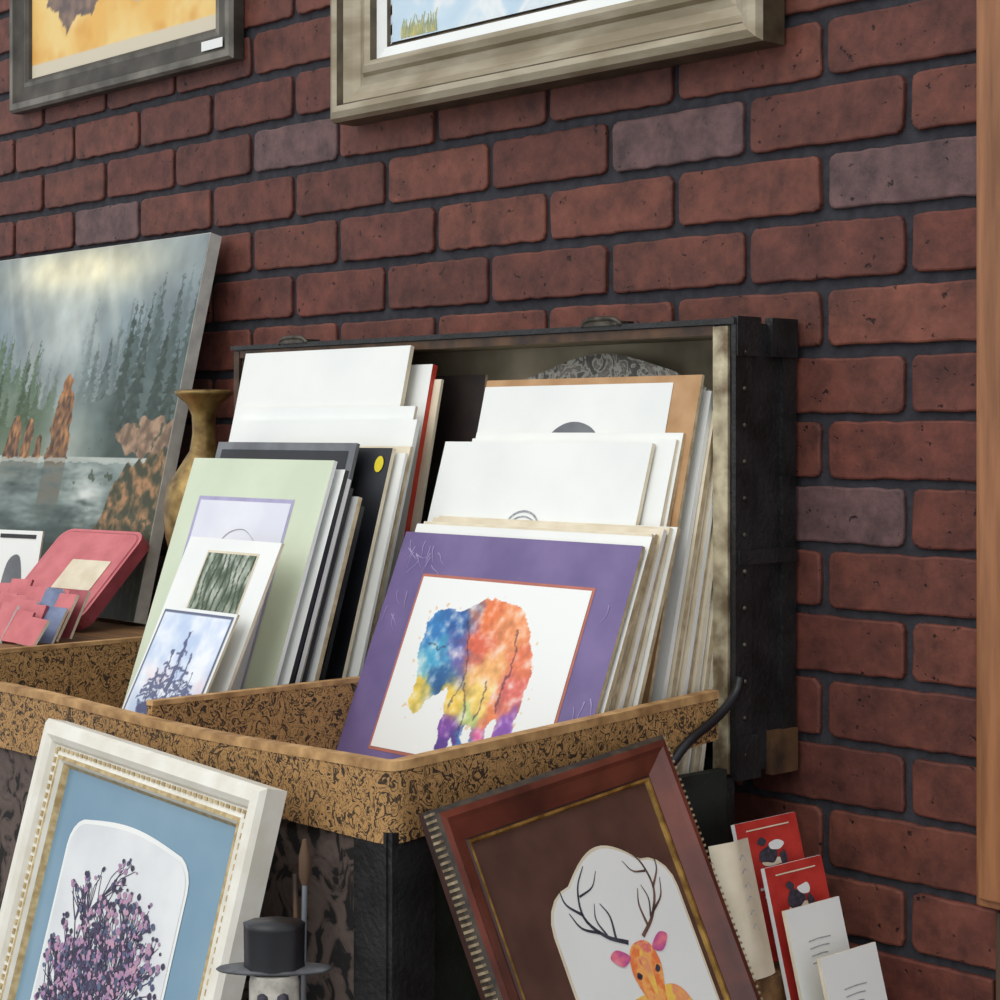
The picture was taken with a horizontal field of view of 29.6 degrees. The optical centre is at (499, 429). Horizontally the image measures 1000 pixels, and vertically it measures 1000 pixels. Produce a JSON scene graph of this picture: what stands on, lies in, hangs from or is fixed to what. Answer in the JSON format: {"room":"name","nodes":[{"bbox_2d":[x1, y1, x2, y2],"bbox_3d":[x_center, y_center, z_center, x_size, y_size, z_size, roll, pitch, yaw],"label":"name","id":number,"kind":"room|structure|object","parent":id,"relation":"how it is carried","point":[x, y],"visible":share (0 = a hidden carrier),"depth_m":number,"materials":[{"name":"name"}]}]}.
{"room":"art shop","nodes":[
{"label":"art shop","id":0,"kind":"room"},
{"bbox_2d":[0,0,996,979],"bbox_3d":[-0.218,0.125,2.762,0.200,2.750,5.050,0,0,-43],"label":"wall","id":1,"kind":"structure","parent":0,"point":[910,134],"depth_m":2.09,"materials":[{"name":"concrete"}]},
{"bbox_2d":[10,0,243,114],"bbox_3d":[-0.609,-0.793,3.008,0.024,0.500,0.662,0,0,-43],"label":"picture","id":2,"kind":"object","parent":1,"relation":"attached to","point":[62,52],"visible":1,"depth_m":3.03},
{"bbox_2d":[0,0,999,999],"bbox_3d":[-0.330,0.131,2.732,0.008,2.707,4.785,0,0,-43],"label":"brickwork","id":3,"kind":"object","parent":1,"relation":"attached to","point":[922,30],"visible":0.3,"depth_m":2.05,"materials":[{"name":"brick"}]},
{"bbox_2d":[331,0,783,125],"bbox_3d":[0.036,-0.714,2.290,0.048,0.600,0.743,0,0,-43],"label":"picture","id":4,"kind":"object","parent":1,"relation":"attached to","point":[391,59],"visible":1,"depth_m":2.31,"materials":[{"name":"beige wood"}]},
{"bbox_2d":[977,0,999,909],"bbox_3d":[0.512,-0.395,1.789,0.034,1.710,0.130,0,0,-43],"label":"trim","id":5,"kind":"structure","parent":1,"relation":"attached to","point":[988,11],"depth_m":1.81,"materials":[{"name":"brown wood"}]},
{"bbox_2d":[996,911,999,999],"bbox_3d":[0.519,0.983,1.787,0.026,1.035,0.118,0,0,-43],"label":"trim","id":6,"kind":"structure","parent":1,"relation":"attached to","point":[997,913],"depth_m":1.82,"materials":[{"name":"brown wood"}]},
{"bbox_3d":[-1.411,1.550,0.738,4.700,0.100,8.000,0,0,-43],"label":"floor","id":7,"kind":"structure","parent":0,"visible":0},
{"bbox_3d":[-0.611,1.150,2.296,0.950,0.700,2.400,0,0,-43],"label":"display table","id":8,"kind":"object","parent":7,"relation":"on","visible":0},
{"bbox_2d":[0,611,149,647],"bbox_3d":[-0.866,0.540,2.887,0.538,0.520,1.025,0,0,-43],"label":"wooden crate","id":9,"kind":"object","parent":8,"relation":"on","point":[101,628],"visible":0.02,"depth_m":2.62,"materials":[{"name":"brown wood"}]},
{"bbox_2d":[0,529,43,582],"bbox_3d":[-0.725,0.214,2.816,0.100,0.128,0.030,0,0,33],"label":"greeting card","id":10,"kind":"object","parent":9,"relation":"on","point":[20,550],"visible":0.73,"depth_m":2.81,"materials":[{"name":"paper"}]},
{"bbox_2d":[0,578,90,645],"bbox_3d":[-0.652,0.244,2.558,0.119,0.072,0.275,0,0,-43],"label":"cards","id":11,"kind":"object","parent":9,"relation":"on","point":[30,615],"visible":0.99,"depth_m":2.49,"materials":[{"name":"pink paper"}]},
{"bbox_2d":[25,529,148,630],"bbox_3d":[-0.607,0.212,2.703,0.185,0.132,0.136,0,0,39],"label":"box","id":12,"kind":"object","parent":9,"relation":"on","point":[99,562],"visible":0.7,"depth_m":2.69,"materials":[{"name":"pink cardboard"}]},
{"bbox_2d":[0,233,221,623],"bbox_3d":[-0.761,-0.006,3.058,0.150,0.568,0.870,0,0,-43],"label":"landscape painting","id":13,"kind":"object","parent":9,"relation":"on","point":[97,344],"visible":0.84,"depth_m":2.90,"materials":[{"name":"paint"}]},
{"bbox_2d":[163,389,232,547],"bbox_3d":[-0.418,0.112,2.669,0.114,0.336,0.114,0,0,-43],"label":"brass vase","id":14,"kind":"object","parent":9,"relation":"on","point":[203,405],"visible":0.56,"depth_m":2.65,"materials":[{"name":"gold metal"}]},
{"bbox_2d":[0,718,286,999],"bbox_3d":[-0.380,0.547,1.785,0.142,0.498,0.413,0,0,-42],"label":"print","id":15,"kind":"object","parent":8,"relation":"on","point":[137,871],"visible":1,"depth_m":1.80,"materials":[{"name":"wood"}]},
{"bbox_2d":[216,916,332,999],"bbox_3d":[-0.185,0.601,1.548,0.115,0.398,0.070,0,0,-3],"label":"figurine","id":16,"kind":"object","parent":8,"relation":"on","point":[274,946],"visible":1,"depth_m":1.53,"materials":[{"name":"fabric"}]},
{"bbox_2d":[292,839,310,999],"bbox_3d":[-0.177,0.580,1.669,0.052,0.440,0.052,0,0,-43],"label":"paintbrush","id":17,"kind":"object","parent":8,"relation":"on","point":[304,854],"visible":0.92,"depth_m":1.66,"materials":[{"name":"wood"}]},
{"bbox_2d":[0,316,797,999],"bbox_3d":[-0.196,0.337,2.158,0.564,0.926,0.925,0,0,-43],"label":"trunk","id":18,"kind":"object","parent":8,"relation":"on","point":[379,914],"visible":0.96,"depth_m":1.96,"materials":[{"name":"black leather"}]},
{"bbox_2d":[122,605,239,714],"bbox_3d":[-0.372,0.301,2.091,0.103,0.197,0.145,0,0,-43],"label":"print","id":19,"kind":"object","parent":18,"relation":"on","point":[183,656],"visible":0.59,"depth_m":2.11},
{"bbox_2d":[153,536,284,692],"bbox_3d":[-0.350,0.263,2.134,0.130,0.274,0.182,0,0,-43],"label":"print","id":20,"kind":"object","parent":18,"relation":"on","point":[231,576],"visible":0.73,"depth_m":2.14},
{"bbox_2d":[123,458,337,703],"bbox_3d":[-0.331,0.217,2.232,0.130,0.365,0.286,0,0,-43],"label":"print","id":21,"kind":"object","parent":18,"relation":"on","point":[283,501],"visible":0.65,"depth_m":2.22,"materials":[{"name":"paper"}]},
{"bbox_2d":[215,442,359,486],"bbox_3d":[-0.306,0.207,2.317,0.114,0.384,0.288,0,0,-43],"label":"print","id":22,"kind":"object","parent":18,"relation":"on","point":[345,454],"visible":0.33,"depth_m":2.33,"materials":[{"name":"paper"}]},
{"bbox_2d":[277,469,364,684],"bbox_3d":[-0.304,0.223,2.241,0.150,0.354,0.278,0,0,-43],"label":"stack","id":23,"kind":"object","parent":18,"relation":"in","point":[308,652],"visible":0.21,"depth_m":2.16,"materials":[{"name":"white paper"}]},
{"bbox_2d":[229,345,487,630],"bbox_3d":[-0.235,0.148,2.386,0.209,0.503,0.422,0,0,-43],"label":"stack","id":24,"kind":"object","parent":18,"relation":"in","point":[369,396],"visible":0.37,"depth_m":2.35,"materials":[{"name":"white paper"}]},
{"bbox_2d":[325,448,395,679],"bbox_3d":[-0.261,0.210,2.294,0.113,0.378,0.285,0,0,-43],"label":"print","id":25,"kind":"object","parent":18,"relation":"on","point":[372,471],"visible":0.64,"depth_m":2.21},
{"bbox_2d":[346,446,412,677],"bbox_3d":[-0.243,0.209,2.299,0.118,0.380,0.295,0,0,-43],"label":"stack","id":26,"kind":"object","parent":18,"relation":"on","point":[374,587],"visible":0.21,"depth_m":2.20,"materials":[{"name":"white paper"}]},
{"bbox_2d":[336,531,644,758],"bbox_3d":[-0.025,0.258,1.993,0.123,0.283,0.369,0,0,-43],"label":"print","id":27,"kind":"object","parent":18,"relation":"on","point":[475,638],"visible":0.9,"depth_m":2.00},
{"bbox_2d":[427,442,655,525],"bbox_3d":[0.007,0.206,2.068,0.122,0.386,0.330,0,0,-43],"label":"print","id":28,"kind":"object","parent":18,"relation":"on","point":[576,482],"visible":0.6,"depth_m":2.09},
{"bbox_2d":[415,516,680,713],"bbox_3d":[0.000,0.249,2.010,0.160,0.301,0.369,0,0,-43],"label":"stack","id":29,"kind":"object","parent":18,"relation":"in","point":[626,682],"visible":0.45,"depth_m":1.91,"materials":[{"name":"beige paper"}]},
{"bbox_2d":[472,432,685,526],"bbox_3d":[0.040,0.201,2.053,0.123,0.396,0.322,0,0,-43],"label":"stack","id":30,"kind":"object","parent":18,"relation":"in","point":[657,509],"visible":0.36,"depth_m":1.98,"materials":[{"name":"white paper"}]},
{"bbox_2d":[477,375,704,703],"bbox_3d":[0.058,0.171,2.064,0.118,0.457,0.334,0,0,-43],"label":"print","id":31,"kind":"object","parent":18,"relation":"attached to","point":[671,403],"visible":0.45,"depth_m":2.07},
{"bbox_2d":[526,354,708,390],"bbox_3d":[0.091,0.155,2.150,0.078,0.486,0.333,0,0,-43],"label":"print","id":32,"kind":"object","parent":18,"relation":"on","point":[598,365],"visible":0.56,"depth_m":2.17},
{"bbox_2d":[651,391,712,774],"bbox_3d":[0.090,0.179,2.079,0.148,0.441,0.331,0,0,-43],"label":"stack","id":33,"kind":"object","parent":18,"relation":"on","point":[685,657],"visible":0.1,"depth_m":1.96,"materials":[{"name":"beige paper"}]},
{"bbox_3d":[0.198,0.775,1.675,0.575,0.050,0.310,0,0,-43],"label":"wooden crate","id":34,"kind":"object","parent":8,"relation":"on","visible":0},
{"bbox_2d":[418,735,762,999],"bbox_3d":[0.120,0.520,1.673,0.192,0.454,0.349,0,0,45],"label":"print","id":35,"kind":"object","parent":34,"relation":"on","point":[593,878],"visible":1,"depth_m":1.70,"materials":[{"name":"wood"}]},
{"bbox_2d":[754,961,786,999],"bbox_3d":[0.312,0.640,1.859,0.140,0.217,0.185,0,0,-43],"label":"brochure rack","id":36,"kind":"object","parent":34,"relation":"on","point":[771,987],"visible":0.16,"depth_m":1.84,"materials":[{"name":"brown wood"}]},
{"bbox_2d":[708,838,774,979],"bbox_3d":[0.236,0.461,1.821,0.061,0.129,0.044,0,0,-44],"label":"notebook","id":37,"kind":"object","parent":36,"relation":"on","point":[732,862],"visible":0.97,"depth_m":1.81,"materials":[{"name":"beige paper"}]},
{"bbox_2d":[731,812,803,961],"bbox_3d":[0.278,0.459,1.899,0.096,0.134,0.040,0,0,-43],"label":"brochure","id":38,"kind":"object","parent":36,"relation":"on","point":[773,840],"visible":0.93,"depth_m":1.90,"materials":[{"name":"paper"}]},
{"bbox_2d":[761,855,829,999],"bbox_3d":[0.304,0.499,1.882,0.090,0.134,0.040,0,0,-43],"label":"brochure","id":39,"kind":"object","parent":36,"relation":"in","point":[801,882],"visible":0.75,"depth_m":1.87,"materials":[{"name":"paper"}]},
{"bbox_2d":[782,896,849,999],"bbox_3d":[0.319,0.536,1.853,0.086,0.138,0.041,0,0,-43],"label":"greeting card","id":40,"kind":"object","parent":36,"relation":"in","point":[816,930],"visible":0.8,"depth_m":1.85,"materials":[{"name":"white paper"}]},
{"bbox_2d":[816,942,886,999],"bbox_3d":[0.350,0.575,1.827,0.089,0.138,0.041,0,0,-43],"label":"brochure","id":41,"kind":"object","parent":36,"relation":"in","point":[855,973],"visible":1,"depth_m":1.83,"materials":[{"name":"white paper"}]}
]}

